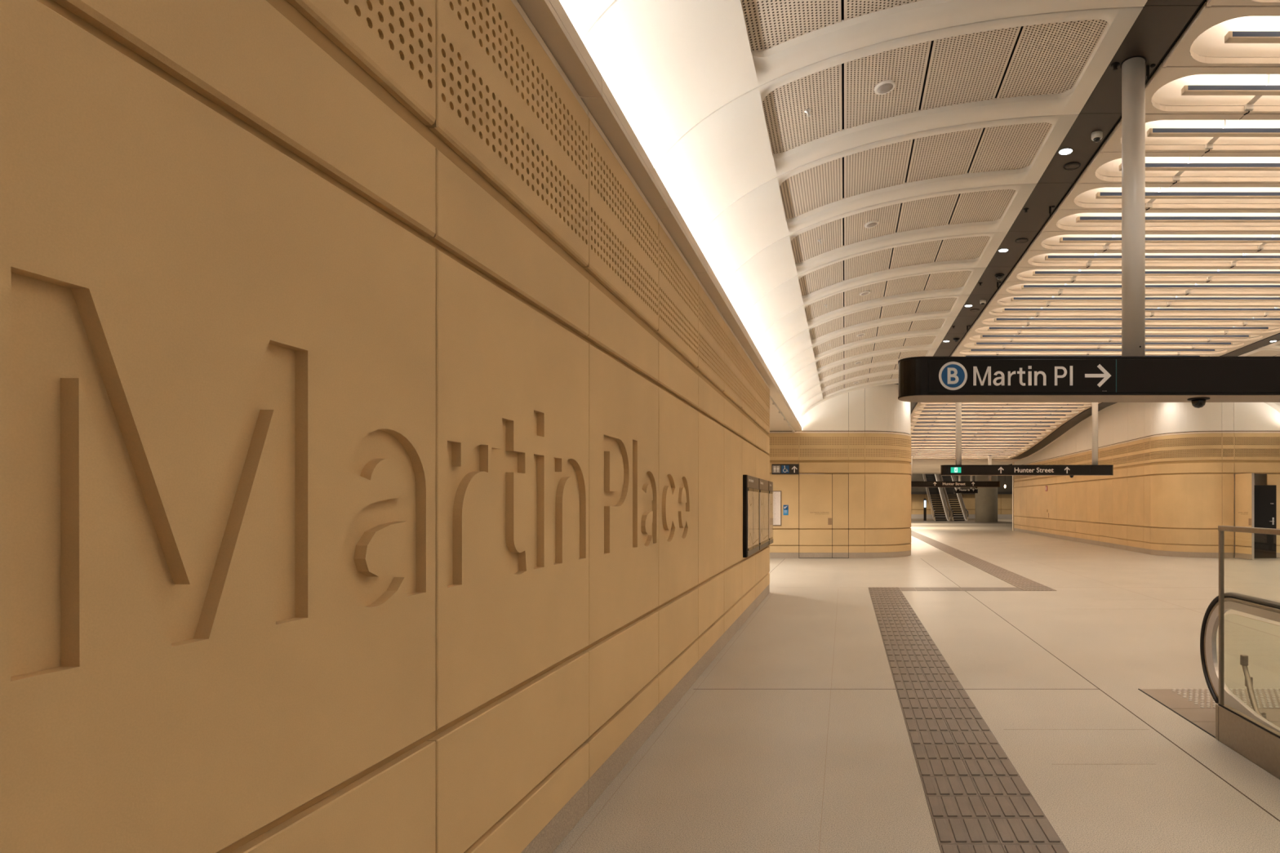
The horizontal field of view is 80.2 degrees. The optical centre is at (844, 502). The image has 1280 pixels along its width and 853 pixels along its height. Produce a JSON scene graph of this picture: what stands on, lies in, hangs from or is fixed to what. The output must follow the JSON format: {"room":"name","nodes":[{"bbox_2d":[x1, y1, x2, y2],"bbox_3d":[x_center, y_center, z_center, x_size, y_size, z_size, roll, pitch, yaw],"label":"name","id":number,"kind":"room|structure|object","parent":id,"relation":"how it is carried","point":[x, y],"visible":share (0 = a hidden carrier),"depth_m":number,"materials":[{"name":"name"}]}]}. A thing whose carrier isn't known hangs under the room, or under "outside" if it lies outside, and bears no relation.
{"room":"metro station","nodes":[
{"label":"metro station","id":0,"kind":"room"},
{"bbox_2d":[0,0,769,852],"bbox_3d":[-3.681,-0.236,5.735,4.638,3.752,15.470,0,0,0],"label":"wall","id":1,"kind":"structure","parent":0,"point":[376,451],"depth_m":1.93,"materials":[{"name":"stone"}]},
{"bbox_2d":[516,0,801,431],"bbox_3d":[-3.632,-2.171,9.714,4.736,0.109,23.428,0,0,0],"label":"trim","id":2,"kind":"structure","parent":1,"relation":"attached to","point":[550,20],"depth_m":4.42,"materials":[{"name":"beige metal"}]},
{"bbox_2d":[742,475,773,557],"bbox_3d":[-1.328,0.180,11.470,0.068,1.110,3.500,0,0,0],"label":"information board","id":3,"kind":"object","parent":1,"relation":"attached to","point":[757,493],"visible":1,"depth_m":10.71,"materials":[{"name":"black"}]},
{"bbox_2d":[747,490,755,548],"bbox_3d":[-1.307,0.230,10.410,0.006,0.780,1.180,0,0,0],"label":"poster","id":4,"kind":"object","parent":3,"relation":"attached to","point":[751,494],"depth_m":10.17,"materials":[{"name":"paper"}]},
{"bbox_2d":[759,492,760,542],"bbox_3d":[-1.307,0.230,11.795,0.006,0.780,1.210,0,0,0],"label":"poster","id":5,"kind":"object","parent":3,"relation":"attached to","point":[759,492],"depth_m":11.21,"materials":[{"name":"paper"}]},
{"bbox_2d":[559,0,614,39],"bbox_3d":[0.311,-2.868,3.055,3.678,1.595,1.434,0,0,0],"label":"ceiling","id":6,"kind":"structure","parent":0,"point":[583,14],"depth_m":3.68,"materials":[{"name":"paint"}]},
{"bbox_2d":[768,383,911,558],"bbox_3d":[-1.795,-0.960,30.889,7.790,5.200,18.858,0,0,0],"label":"wall","id":7,"kind":"structure","parent":0,"point":[876,458],"depth_m":21.48,"materials":[{"name":"stone"}]},
{"bbox_2d":[773,490,781,525],"bbox_3d":[-2.232,0.168,21.447,0.735,1.035,0.024,0,0,0],"label":"chart","id":8,"kind":"object","parent":7,"relation":"attached to","point":[776,494],"visible":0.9,"depth_m":21.44,"materials":[{"name":"white"}]},
{"bbox_2d":[771,464,799,474],"bbox_3d":[-1.751,-0.985,21.441,0.798,0.300,0.036,0,0,0],"label":"sign","id":9,"kind":"object","parent":7,"relation":"attached to","point":[775,468],"visible":1,"depth_m":21.43,"materials":[{"name":"black"}]},
{"bbox_2d":[782,505,788,515],"bbox_3d":[-1.737,0.219,21.454,0.150,0.302,0.009,0,0,0],"label":"notice","id":10,"kind":"object","parent":7,"relation":"attached to","point":[785,508],"visible":1,"depth_m":21.45,"materials":[{"name":"blue"}]},
{"bbox_2d":[798,473,848,558],"bbox_3d":[-0.617,0.392,21.487,1.479,2.497,0.056,0,0,0],"label":"door","id":11,"kind":"structure","parent":7,"relation":"in","point":[823,499],"depth_m":21.46,"materials":[{"name":"stone"}]},
{"bbox_2d":[786,363,898,431],"bbox_3d":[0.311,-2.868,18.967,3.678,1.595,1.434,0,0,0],"label":"ceiling","id":12,"kind":"structure","parent":0,"point":[889,368],"depth_m":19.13,"materials":[{"name":"paint"}]},
{"bbox_2d":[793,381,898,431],"bbox_3d":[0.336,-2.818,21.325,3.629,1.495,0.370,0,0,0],"label":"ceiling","id":13,"kind":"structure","parent":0,"point":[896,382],"depth_m":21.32,"materials":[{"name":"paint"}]},
{"bbox_2d":[780,348,937,420],"bbox_3d":[0.311,-2.868,17.520,3.678,1.595,1.434,0,0,0],"label":"ceiling","id":14,"kind":"structure","parent":0,"point":[889,357],"depth_m":17.59,"materials":[{"name":"paint"}]},
{"bbox_2d":[774,333,946,413],"bbox_3d":[0.311,-2.868,16.074,3.678,1.595,1.434,0,0,0],"label":"ceiling","id":15,"kind":"structure","parent":0,"point":[926,341],"depth_m":16.18,"materials":[{"name":"paint"}]},
{"bbox_2d":[769,316,956,404],"bbox_3d":[0.311,-2.868,14.627,3.678,1.595,1.434,0,0,0],"label":"ceiling","id":16,"kind":"structure","parent":0,"point":[931,326],"depth_m":14.72,"materials":[{"name":"paint"}]},
{"bbox_2d":[582,0,1147,168],"bbox_3d":[0.311,-2.868,4.502,3.678,1.595,1.434,0,0,0],"label":"ceiling","id":17,"kind":"structure","parent":0,"point":[668,65],"depth_m":4.79,"materials":[{"name":"paint"}]},
{"bbox_2d":[764,294,969,377],"bbox_3d":[0.311,-2.868,13.181,3.678,1.595,1.434,0,0,0],"label":"ceiling","id":18,"kind":"structure","parent":0,"point":[948,305],"depth_m":13.25,"materials":[{"name":"paint"}]},
{"bbox_2d":[754,267,986,362],"bbox_3d":[0.311,-2.868,11.734,3.678,1.595,1.434,0,0,0],"label":"ceiling","id":19,"kind":"structure","parent":0,"point":[957,282],"depth_m":11.78,"materials":[{"name":"paint"}]},
{"bbox_2d":[741,231,1007,343],"bbox_3d":[0.311,-2.868,10.288,3.678,1.595,1.434,0,0,0],"label":"ceiling","id":20,"kind":"structure","parent":0,"point":[971,250],"depth_m":10.31,"materials":[{"name":"paint"}]},
{"bbox_2d":[722,183,1036,319],"bbox_3d":[0.311,-2.868,8.841,3.678,1.595,1.434,0,0,0],"label":"ceiling","id":21,"kind":"structure","parent":0,"point":[987,209],"depth_m":8.84,"materials":[{"name":"paint"}]},
{"bbox_2d":[864,220,878,227],"bbox_3d":[0.326,-3.364,8.778,0.173,0.056,0.176,0,0,-5],"label":"ceiling speaker","id":22,"kind":"object","parent":21,"relation":"attached to","point":[871,224],"visible":1,"depth_m":8.75,"materials":[{"name":"beige"}]},
{"bbox_2d":[866,222,876,227],"bbox_3d":[0.326,-3.363,8.778,0.132,0.016,0.132,-14,0,0],"label":"grille","id":23,"kind":"object","parent":22,"relation":"attached to","point":[869,224],"depth_m":8.76,"materials":[{"name":"beige"}]},
{"bbox_2d":[696,114,1078,287],"bbox_3d":[0.311,-2.868,7.395,3.678,1.595,1.434,0,0,0],"label":"ceiling","id":24,"kind":"structure","parent":0,"point":[1017,150],"depth_m":7.36,"materials":[{"name":"paint"}]},
{"bbox_2d":[654,6,1142,240],"bbox_3d":[0.311,-2.868,5.948,3.678,1.595,1.434,0,0,0],"label":"ceiling","id":25,"kind":"structure","parent":0,"point":[1050,63],"depth_m":5.87,"materials":[{"name":"paint"}]},
{"bbox_2d":[874,80,895,94],"bbox_3d":[0.326,-3.364,5.885,0.173,0.056,0.176,0,0,-5],"label":"ceiling speaker","id":26,"kind":"object","parent":25,"relation":"attached to","point":[885,86],"visible":1,"depth_m":5.87,"materials":[{"name":"white plastic"}]},
{"bbox_2d":[877,83,893,93],"bbox_3d":[0.326,-3.363,5.885,0.132,0.016,0.132,-14,0,0],"label":"grille","id":27,"kind":"object","parent":26,"relation":"attached to","point":[882,87],"depth_m":5.88,"materials":[{"name":"beige"}]},
{"bbox_2d":[552,518,1279,852],"bbox_3d":[6.000,1.684,46.000,28.000,0.112,98.000,0,0,0],"label":"floor","id":28,"kind":"structure","parent":0,"point":[794,738],"depth_m":5.62,"materials":[{"name":"tile"}]},
{"bbox_2d":[923,498,926,520],"bbox_3d":[7.300,0.640,65.998,0.240,2.000,0.065,0,0,0],"label":"display","id":29,"kind":"object","parent":28,"relation":"on","point":[924,500],"visible":1,"depth_m":65.97,"materials":[{"name":"grey"}]},
{"bbox_2d":[922,474,950,520],"bbox_3d":[8.550,-1.335,69.265,1.420,5.950,11.370,0,0,0],"label":"escalator","id":30,"kind":"object","parent":28,"relation":"on","point":[926,477],"visible":0.7,"depth_m":67.70,"materials":[{"name":"black"}]},
{"bbox_2d":[938,474,968,520],"bbox_3d":[10.150,-1.335,69.265,1.420,5.950,11.370,0,0,0],"label":"escalator","id":31,"kind":"object","parent":28,"relation":"on","point":[941,477],"visible":0.65,"depth_m":67.30,"materials":[{"name":"black"}]},
{"bbox_2d":[899,587,1022,591],"bbox_3d":[2.190,1.638,13.765,2.270,0.004,0.530,0,0,0],"label":"path","id":32,"kind":"object","parent":28,"relation":"on","point":[901,588],"visible":1,"depth_m":13.67,"materials":[{"name":"tile"}]},
{"bbox_2d":[867,586,1069,852],"bbox_3d":[0.750,1.636,7.615,0.598,0.008,12.828,0,0,0],"label":"tactile paving","id":33,"kind":"object","parent":28,"relation":"on","point":[962,824],"visible":1,"depth_m":4.67,"materials":[{"name":"tile"}]},
{"bbox_2d":[911,530,1057,591],"bbox_3d":[3.640,1.638,35.750,0.618,0.004,44.498,0,0,0],"label":"path","id":34,"kind":"object","parent":28,"relation":"on","point":[1022,583],"visible":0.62,"depth_m":17.98,"materials":[{"name":"tile"}]},
{"bbox_2d":[975,475,997,522],"bbox_3d":[12.100,-2.110,62.000,1.900,7.500,1.900,0,0,0],"label":"round column","id":35,"kind":"structure","parent":28,"relation":"on","point":[986,498],"depth_m":61.17,"materials":[{"name":"concrete"}]},
{"bbox_2d":[1137,688,1279,738],"bbox_3d":[3.539,1.637,5.718,1.922,0.007,1.335,0,0,0],"label":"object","id":36,"kind":"object","parent":28,"relation":"on","point":[1196,706],"visible":0.66,"depth_m":5.95,"materials":[{"name":"metal"}]},
{"bbox_2d":[1240,654,1269,721],"bbox_3d":[3.080,1.406,5.459,0.068,0.462,0.326,0,0,0],"label":"support arm","id":37,"kind":"object","parent":36,"relation":"on","point":[1243,658],"visible":0.67,"depth_m":5.53,"materials":[{"name":"metal"}]},
{"bbox_2d":[1244,676,1266,718],"bbox_3d":[3.160,1.498,5.590,0.068,0.276,0.224,0,0,0],"label":"support arm","id":38,"kind":"object","parent":36,"relation":"on","point":[1264,714],"visible":0.37,"depth_m":5.63,"materials":[{"name":"metal"}]},
{"bbox_2d":[1200,592,1279,733],"bbox_3d":[3.460,2.354,2.685,1.280,3.371,6.371,0,0,0],"label":"handrail","id":39,"kind":"object","parent":28,"relation":"on","point":[1264,608],"visible":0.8,"depth_m":5.51,"materials":[{"name":"black rubber"}]},
{"bbox_2d":[1215,525,1279,779],"bbox_3d":[2.609,0.899,2.022,0.072,1.482,6.045,0,0,0],"label":"railing","id":40,"kind":"object","parent":28,"relation":"on","point":[1254,740],"visible":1,"depth_m":4.76,"materials":[{"name":"metal"}]},
{"bbox_2d":[820,454,1013,474],"bbox_3d":[9.000,-4.970,77.500,22.000,5.180,35.000,0,0,0],"label":"ceiling","id":41,"kind":"structure","parent":0,"point":[1013,455],"depth_m":60.01,"materials":[{"name":"grey"}]},
{"bbox_2d":[911,474,1012,519],"bbox_3d":[9.000,-2.860,73.900,22.000,9.000,0.800,0,0,0],"label":"wall","id":42,"kind":"structure","parent":0,"point":[1004,495],"depth_m":74.01,"materials":[{"name":"stone"}]},
{"bbox_2d":[912,457,1012,458],"bbox_3d":[5.860,-2.542,39.586,6.520,0.265,0.715,0,-1,0],"label":"ceiling panel","id":43,"kind":"object","parent":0,"point":[913,458],"visible":0.2,"depth_m":39.90,"materials":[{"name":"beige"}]},
{"bbox_2d":[912,456,1016,457],"bbox_3d":[5.860,-2.559,38.863,6.520,0.265,0.715,0,-1,0],"label":"ceiling panel","id":44,"kind":"object","parent":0,"point":[913,456],"visible":0.3,"depth_m":39.11,"materials":[{"name":"beige"}]},
{"bbox_2d":[911,454,1019,456],"bbox_3d":[5.860,-2.581,38.136,6.520,0.286,0.713,0,0,0],"label":"ceiling panel","id":45,"kind":"object","parent":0,"point":[911,455],"visible":0.34,"depth_m":38.13,"materials":[{"name":"beige"}]},
{"bbox_2d":[911,452,1022,454],"bbox_3d":[5.860,-2.633,37.412,6.520,0.286,0.713,0,0,0],"label":"ceiling panel","id":46,"kind":"object","parent":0,"point":[912,453],"visible":0.44,"depth_m":37.40,"materials":[{"name":"beige"}]},
{"bbox_2d":[912,458,1023,473],"bbox_3d":[6.100,-2.410,50.310,8.400,0.060,20.221,0,0,0],"label":"ceiling","id":47,"kind":"structure","parent":0,"point":[919,465],"depth_m":43.83,"materials":[{"name":"beige"}]},
{"bbox_2d":[910,455,999,487],"bbox_3d":[5.540,-1.645,38.097,5.240,1.671,0.406,0,0,0],"label":"hanging sign","id":48,"kind":"object","parent":47,"relation":"hanging from","point":[989,483],"visible":0.9,"depth_m":37.89,"materials":[{"name":"black"}]},
{"bbox_2d":[953,475,977,493],"bbox_3d":[9.350,-1.556,56.147,1.900,1.652,0.306,0,0,0],"label":"hanging sign","id":49,"kind":"object","parent":47,"relation":"hanging from","point":[959,490],"visible":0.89,"depth_m":56.00,"materials":[{"name":"black"}]},
{"bbox_2d":[911,450,1026,453],"bbox_3d":[5.860,-2.685,36.689,6.520,0.286,0.713,0,0,0],"label":"ceiling panel","id":50,"kind":"object","parent":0,"point":[917,451],"visible":0.34,"depth_m":36.91,"materials":[{"name":"beige"}]},
{"bbox_2d":[911,448,1030,450],"bbox_3d":[5.860,-2.741,35.965,6.520,0.293,0.712,0,0,0],"label":"ceiling panel","id":51,"kind":"object","parent":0,"point":[912,449],"visible":0.31,"depth_m":35.96,"materials":[{"name":"beige"}]},
{"bbox_2d":[911,445,1033,448],"bbox_3d":[5.860,-2.810,35.241,6.520,0.299,0.711,0,0,0],"label":"ceiling panel","id":52,"kind":"object","parent":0,"point":[912,446],"visible":0.44,"depth_m":35.27,"materials":[{"name":"beige"}]},
{"bbox_2d":[911,440,1038,445],"bbox_3d":[5.860,-2.887,34.518,6.520,0.299,0.711,0,0,0],"label":"ceiling panel","id":53,"kind":"object","parent":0,"point":[912,443],"visible":0.44,"depth_m":34.62,"materials":[{"name":"beige"}]},
{"bbox_2d":[911,439,1042,442],"bbox_3d":[5.860,-2.965,33.795,6.520,0.299,0.711,0,0,0],"label":"ceiling panel","id":54,"kind":"object","parent":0,"point":[912,440],"visible":0.5,"depth_m":33.83,"materials":[{"name":"beige"}]},
{"bbox_2d":[911,434,1046,439],"bbox_3d":[5.860,-3.045,33.071,6.520,0.303,0.710,0,0,0],"label":"ceiling panel","id":55,"kind":"object","parent":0,"point":[924,437],"visible":0.47,"depth_m":33.07,"materials":[{"name":"beige"}]},
{"bbox_2d":[911,432,1051,436],"bbox_3d":[5.860,-3.132,32.347,6.520,0.305,0.710,0,0,0],"label":"ceiling panel","id":56,"kind":"object","parent":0,"point":[926,434],"visible":0.46,"depth_m":32.38,"materials":[{"name":"beige"}]},
{"bbox_2d":[911,426,1056,432],"bbox_3d":[5.860,-3.221,31.624,6.520,0.305,0.710,0,0,0],"label":"ceiling panel","id":57,"kind":"object","parent":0,"point":[913,430],"visible":0.56,"depth_m":31.62,"materials":[{"name":"beige"}]},
{"bbox_2d":[911,422,1061,429],"bbox_3d":[5.860,-3.311,30.901,6.520,0.305,0.710,0,0,0],"label":"ceiling panel","id":58,"kind":"object","parent":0,"point":[930,427],"visible":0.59,"depth_m":30.94,"materials":[{"name":"beige"}]},
{"bbox_2d":[848,0,1277,429],"bbox_3d":[5.500,-3.916,28.500,27.000,0.588,63.000,0,0,0],"label":"ceiling","id":59,"kind":"structure","parent":0,"point":[1202,2],"depth_m":7.93,"materials":[{"name":"black"}]},
{"bbox_2d":[911,419,1066,425],"bbox_3d":[5.860,-3.396,30.179,6.520,0.296,0.712,0,0,0],"label":"ceiling panel","id":60,"kind":"object","parent":59,"relation":"attached to","point":[913,423],"visible":0.52,"depth_m":30.17,"materials":[{"name":"beige"}]},
{"bbox_2d":[911,417,1071,422],"bbox_3d":[5.860,-3.465,29.456,6.520,0.291,0.713,0,0,0],"label":"ceiling panel","id":61,"kind":"object","parent":59,"relation":"attached to","point":[934,420],"visible":0.55,"depth_m":29.50,"materials":[{"name":"beige"}]},
{"bbox_2d":[911,412,1077,417],"bbox_3d":[5.860,-3.526,28.733,6.520,0.291,0.713,0,0,0],"label":"ceiling panel","id":62,"kind":"object","parent":59,"relation":"attached to","point":[913,415],"visible":0.66,"depth_m":28.73,"materials":[{"name":"beige"}]},
{"bbox_2d":[911,408,1083,414],"bbox_3d":[5.860,-3.588,28.009,6.520,0.291,0.713,0,0,0],"label":"ceiling panel","id":63,"kind":"object","parent":59,"relation":"attached to","point":[1077,412],"visible":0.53,"depth_m":28.01,"materials":[{"name":"beige"}]},
{"bbox_2d":[912,404,1089,410],"bbox_3d":[5.860,-3.646,27.291,6.520,0.265,0.715,0,-2,0],"label":"ceiling panel","id":64,"kind":"object","parent":59,"relation":"attached to","point":[914,407],"visible":0.47,"depth_m":27.46,"materials":[{"name":"beige"}]},
{"bbox_2d":[915,404,1092,407],"bbox_3d":[5.860,-3.663,26.567,6.520,0.265,0.715,0,-1,0],"label":"ceiling panel","id":65,"kind":"object","parent":59,"relation":"attached to","point":[916,405],"visible":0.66,"depth_m":26.74,"materials":[{"name":"beige"}]},
{"bbox_2d":[916,402,1101,404],"bbox_3d":[5.860,-3.674,25.843,6.520,0.265,0.715,0,-1,0],"label":"ceiling panel","id":66,"kind":"object","parent":59,"relation":"attached to","point":[946,403],"visible":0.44,"depth_m":26.09,"materials":[{"name":"beige"}]},
{"bbox_2d":[940,402,1113,475],"bbox_3d":[5.540,-2.201,22.096,5.240,2.742,0.407,0,0,0],"label":"hanging sign","id":67,"kind":"object","parent":59,"relation":"hanging from","point":[958,469],"visible":0.92,"depth_m":21.90,"materials":[{"name":"black"}]},
{"bbox_2d":[951,466,960,472],"bbox_3d":[3.355,-0.984,21.900,0.310,0.170,0.010,0,0,0],"label":"exit light","id":68,"kind":"object","parent":67,"relation":"attached to","point":[953,469],"depth_m":21.89,"materials":[{"name":"teal"}]},
{"bbox_2d":[911,0,1202,410],"bbox_3d":[2.292,-3.026,20.403,0.505,1.287,41.942,0,0,0],"label":"ceiling beam","id":69,"kind":"structure","parent":59,"relation":"attached to","point":[1159,23],"depth_m":7.20,"materials":[{"name":"brown metal"}]},
{"bbox_2d":[995,273,1004,279],"bbox_3d":[2.430,-3.534,11.390,0.150,0.072,0.150,0,0,0],"label":"dome camera","id":70,"kind":"object","parent":69,"relation":"attached to","point":[999,276],"visible":1,"depth_m":11.35,"materials":[{"name":"black"}]},
{"bbox_2d":[1014,238,1028,243],"bbox_3d":[2.410,-3.566,9.890,0.176,0.009,0.176,0,0,0],"label":"speaker","id":71,"kind":"object","parent":69,"relation":"attached to","point":[1019,240],"visible":1,"depth_m":9.87},
{"bbox_2d":[1057,147,1072,155],"bbox_3d":[2.245,-3.567,7.380,0.144,0.005,0.144,0,0,0],"label":"recessed light","id":72,"kind":"object","parent":69,"relation":"attached to","point":[1065,151],"visible":1,"depth_m":7.38,"materials":[{"name":"white"}]},
{"bbox_2d":[1063,161,1080,170],"bbox_3d":[2.410,-3.566,7.700,0.176,0.009,0.176,0,0,0],"label":"speaker","id":73,"kind":"object","parent":69,"relation":"attached to","point":[1070,166],"visible":1,"depth_m":7.69},
{"bbox_2d":[1064,163,1079,169],"bbox_3d":[2.410,-3.566,7.700,0.147,0.005,0.147,0,0,17],"label":"grille","id":74,"kind":"object","parent":73,"relation":"attached to","point":[1068,166],"depth_m":7.69,"materials":[{"name":"brown metal"}]},
{"bbox_2d":[897,55,1279,402],"bbox_3d":[2.345,-2.207,5.896,3.824,2.730,0.408,0,0,0],"label":"hanging sign","id":75,"kind":"object","parent":69,"relation":"hanging from","point":[1133,376],"visible":1,"depth_m":5.70,"materials":[{"name":"black metal"}]},
{"bbox_2d":[1186,397,1209,408],"bbox_3d":[2.865,-0.803,5.880,0.166,0.077,0.166,0,0,0],"label":"dome camera","id":76,"kind":"object","parent":75,"relation":"attached to","point":[1197,402],"visible":1,"depth_m":5.84,"materials":[{"name":"black"}]},
{"bbox_2d":[1091,130,1102,142],"bbox_3d":[2.437,-3.528,7.020,0.104,0.084,0.104,0,0,0],"label":"dome camera","id":77,"kind":"object","parent":69,"relation":"attached to","point":[1096,135],"visible":1,"depth_m":6.99,"materials":[{"name":"white plastic"}]},
{"bbox_2d":[1110,62,1119,71],"bbox_3d":[2.205,-3.550,5.920,0.072,0.040,0.072,0,0,0],"label":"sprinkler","id":78,"kind":"object","parent":69,"relation":"attached to","point":[1115,64],"visible":1,"depth_m":5.91,"materials":[{"name":"black"}]},
{"bbox_2d":[1146,63,1155,79],"bbox_3d":[2.499,-3.513,5.930,0.075,0.115,0.044,0,0,0],"label":"bracket","id":79,"kind":"object","parent":69,"relation":"attached to","point":[1153,65],"visible":1,"depth_m":5.92,"materials":[{"name":"black"}]},
{"bbox_2d":[950,351,1222,356],"bbox_3d":[5.860,-3.688,17.886,6.520,0.265,0.715,0,0,0],"label":"ceiling panel","id":80,"kind":"object","parent":59,"relation":"attached to","point":[952,355],"visible":0.19,"depth_m":17.62,"materials":[{"name":"beige"}]},
{"bbox_2d":[952,344,1238,355],"bbox_3d":[5.860,-3.688,17.163,6.520,0.265,0.715,0,0,0],"label":"ceiling panel","id":81,"kind":"object","parent":59,"relation":"attached to","point":[957,351],"visible":0.59,"depth_m":17.15,"materials":[{"name":"beige"}]},
{"bbox_2d":[956,337,1256,348],"bbox_3d":[5.860,-3.688,16.439,6.520,0.265,0.715,0,0,0],"label":"ceiling panel","id":82,"kind":"object","parent":59,"relation":"attached to","point":[1228,344],"visible":0.62,"depth_m":16.43,"materials":[{"name":"beige"}]},
{"bbox_2d":[962,329,1275,342],"bbox_3d":[5.860,-3.688,15.716,6.520,0.265,0.715,0,0,0],"label":"ceiling panel","id":83,"kind":"object","parent":59,"relation":"attached to","point":[967,337],"visible":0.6,"depth_m":15.86,"materials":[{"name":"beige"}]},
{"bbox_2d":[967,320,1279,334],"bbox_3d":[5.860,-3.688,14.993,6.520,0.265,0.715,0,0,0],"label":"ceiling panel","id":84,"kind":"object","parent":59,"relation":"attached to","point":[984,329],"visible":0.49,"depth_m":14.99,"materials":[{"name":"beige metal"}]},
{"bbox_2d":[973,311,1279,325],"bbox_3d":[5.860,-3.688,14.270,6.520,0.265,0.715,0,0,0],"label":"ceiling panel","id":85,"kind":"object","parent":59,"relation":"attached to","point":[980,321],"visible":0.48,"depth_m":14.29,"materials":[{"name":"beige"}]},
{"bbox_2d":[980,300,1279,316],"bbox_3d":[5.860,-3.688,13.546,6.520,0.265,0.715,0,0,0],"label":"ceiling panel","id":86,"kind":"object","parent":59,"relation":"attached to","point":[1264,311],"visible":0.62,"depth_m":13.54,"materials":[{"name":"beige metal"}]},
{"bbox_2d":[987,289,1279,306],"bbox_3d":[5.860,-3.688,12.823,6.520,0.265,0.715,0,0,0],"label":"ceiling panel","id":87,"kind":"object","parent":59,"relation":"attached to","point":[994,301],"visible":0.64,"depth_m":13.11,"materials":[{"name":"beige metal"}]},
{"bbox_2d":[996,275,1279,295],"bbox_3d":[5.860,-3.688,12.100,6.520,0.265,0.715,0,0,0],"label":"ceiling panel","id":88,"kind":"object","parent":59,"relation":"attached to","point":[1019,287],"visible":0.64,"depth_m":12.39,"materials":[{"name":"beige metal"}]},
{"bbox_2d":[1005,261,1279,282],"bbox_3d":[5.860,-3.688,11.377,6.520,0.265,0.715,0,0,0],"label":"ceiling panel","id":89,"kind":"object","parent":59,"relation":"attached to","point":[1072,274],"visible":0.52,"depth_m":11.65,"materials":[{"name":"beige metal"}]},
{"bbox_2d":[1016,243,1279,267],"bbox_3d":[5.860,-3.688,10.653,6.520,0.265,0.715,0,0,0],"label":"ceiling panel","id":90,"kind":"object","parent":59,"relation":"attached to","point":[1231,259],"visible":0.64,"depth_m":10.92,"materials":[{"name":"beige metal"}]},
{"bbox_2d":[1028,224,1279,251],"bbox_3d":[5.860,-3.688,9.930,6.520,0.265,0.715,0,0,0],"label":"ceiling panel","id":91,"kind":"object","parent":59,"relation":"attached to","point":[1258,241],"visible":0.56,"depth_m":10.11,"materials":[{"name":"beige metal"}]},
{"bbox_2d":[1042,201,1279,231],"bbox_3d":[5.860,-3.688,9.207,6.520,0.265,0.715,0,0,0],"label":"ceiling panel","id":92,"kind":"object","parent":59,"relation":"attached to","point":[1074,220],"visible":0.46,"depth_m":9.45,"materials":[{"name":"beige"}]},
{"bbox_2d":[1058,173,1279,210],"bbox_3d":[5.860,-3.688,8.484,6.520,0.265,0.715,0,0,0],"label":"ceiling panel","id":93,"kind":"object","parent":59,"relation":"attached to","point":[1086,193],"visible":0.72,"depth_m":8.70,"materials":[{"name":"beige"}]},
{"bbox_2d":[1077,144,1279,184],"bbox_3d":[5.860,-3.688,7.760,6.520,0.265,0.715,0,0,0],"label":"ceiling panel","id":94,"kind":"object","parent":59,"relation":"attached to","point":[1176,165],"visible":0.59,"depth_m":8.00,"materials":[{"name":"beige"}]},
{"bbox_2d":[1100,103,1279,153],"bbox_3d":[5.860,-3.688,7.037,6.520,0.265,0.715,0,0,0],"label":"ceiling panel","id":95,"kind":"object","parent":59,"relation":"attached to","point":[1208,130],"visible":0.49,"depth_m":7.22,"materials":[{"name":"beige"}]},
{"bbox_2d":[1145,56,1279,115],"bbox_3d":[5.860,-3.688,6.314,6.520,0.265,0.715,0,0,0],"label":"ceiling panel","id":96,"kind":"object","parent":59,"relation":"attached to","point":[1249,86],"visible":0.7,"depth_m":6.50,"materials":[{"name":"beige"}]},
{"bbox_2d":[1162,1,1279,66],"bbox_3d":[5.860,-3.688,5.591,6.520,0.265,0.715,0,0,0],"label":"ceiling panel","id":97,"kind":"object","parent":59,"relation":"attached to","point":[1228,35],"visible":0.91,"depth_m":5.78,"materials":[{"name":"beige"}]},
{"bbox_2d":[1206,0,1279,6],"bbox_3d":[5.860,-3.688,4.867,6.520,0.265,0.715,0,0,0],"label":"ceiling panel","id":98,"kind":"object","parent":59,"relation":"attached to","point":[1209,2],"visible":1,"depth_m":5.19,"materials":[{"name":"beige"}]},
{"bbox_2d":[1012,402,1279,558],"bbox_3d":[13.075,-0.960,32.103,6.850,5.200,21.286,0,0,0],"label":"wall","id":99,"kind":"structure","parent":0,"point":[1169,491],"depth_m":22.77,"materials":[{"name":"stone"}]},
{"bbox_2d":[1005,333,1279,461],"bbox_3d":[9.787,-3.026,20.405,1.225,1.287,41.946,0,0,0],"label":"trim","id":100,"kind":"structure","parent":99,"relation":"attached to","point":[1073,422],"depth_m":29.33,"materials":[{"name":"brown metal"}]},
{"bbox_2d":[1233,473,1279,559],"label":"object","id":101,"kind":"structure","parent":99,"relation":"in","point":[1244,483],"depth_m":21.18,"materials":[{"name":"beige paint"}]},
{"bbox_2d":[1253,484,1276,558],"bbox_3d":[12.250,0.557,21.358,0.900,2.145,0.114,0,0,0],"label":"door","id":102,"kind":"structure","parent":99,"relation":"in","point":[1264,495],"depth_m":21.37,"materials":[{"name":"black"}]},
{"bbox_2d":[1236,344,1279,356],"bbox_3d":[11.409,-2.868,17.520,3.678,1.595,1.434,0,0,0],"label":"ceiling","id":103,"kind":"structure","parent":0,"point":[1258,352],"depth_m":17.39,"materials":[{"name":"paint"}]},
{"bbox_2d":[1258,340,1279,349],"bbox_3d":[11.409,-2.868,16.074,3.678,1.595,1.434,0,0,0],"label":"ceiling","id":104,"kind":"structure","parent":0,"point":[1276,345],"depth_m":16.55,"materials":[{"name":"paint"}]},
{"bbox_2d":[1264,402,1279,413],"bbox_3d":[11.384,-2.818,21.325,3.629,1.495,0.370,0,0,0],"label":"ceiling","id":105,"kind":"structure","parent":0,"point":[1277,407],"depth_m":21.35,"materials":[{"name":"paint"}]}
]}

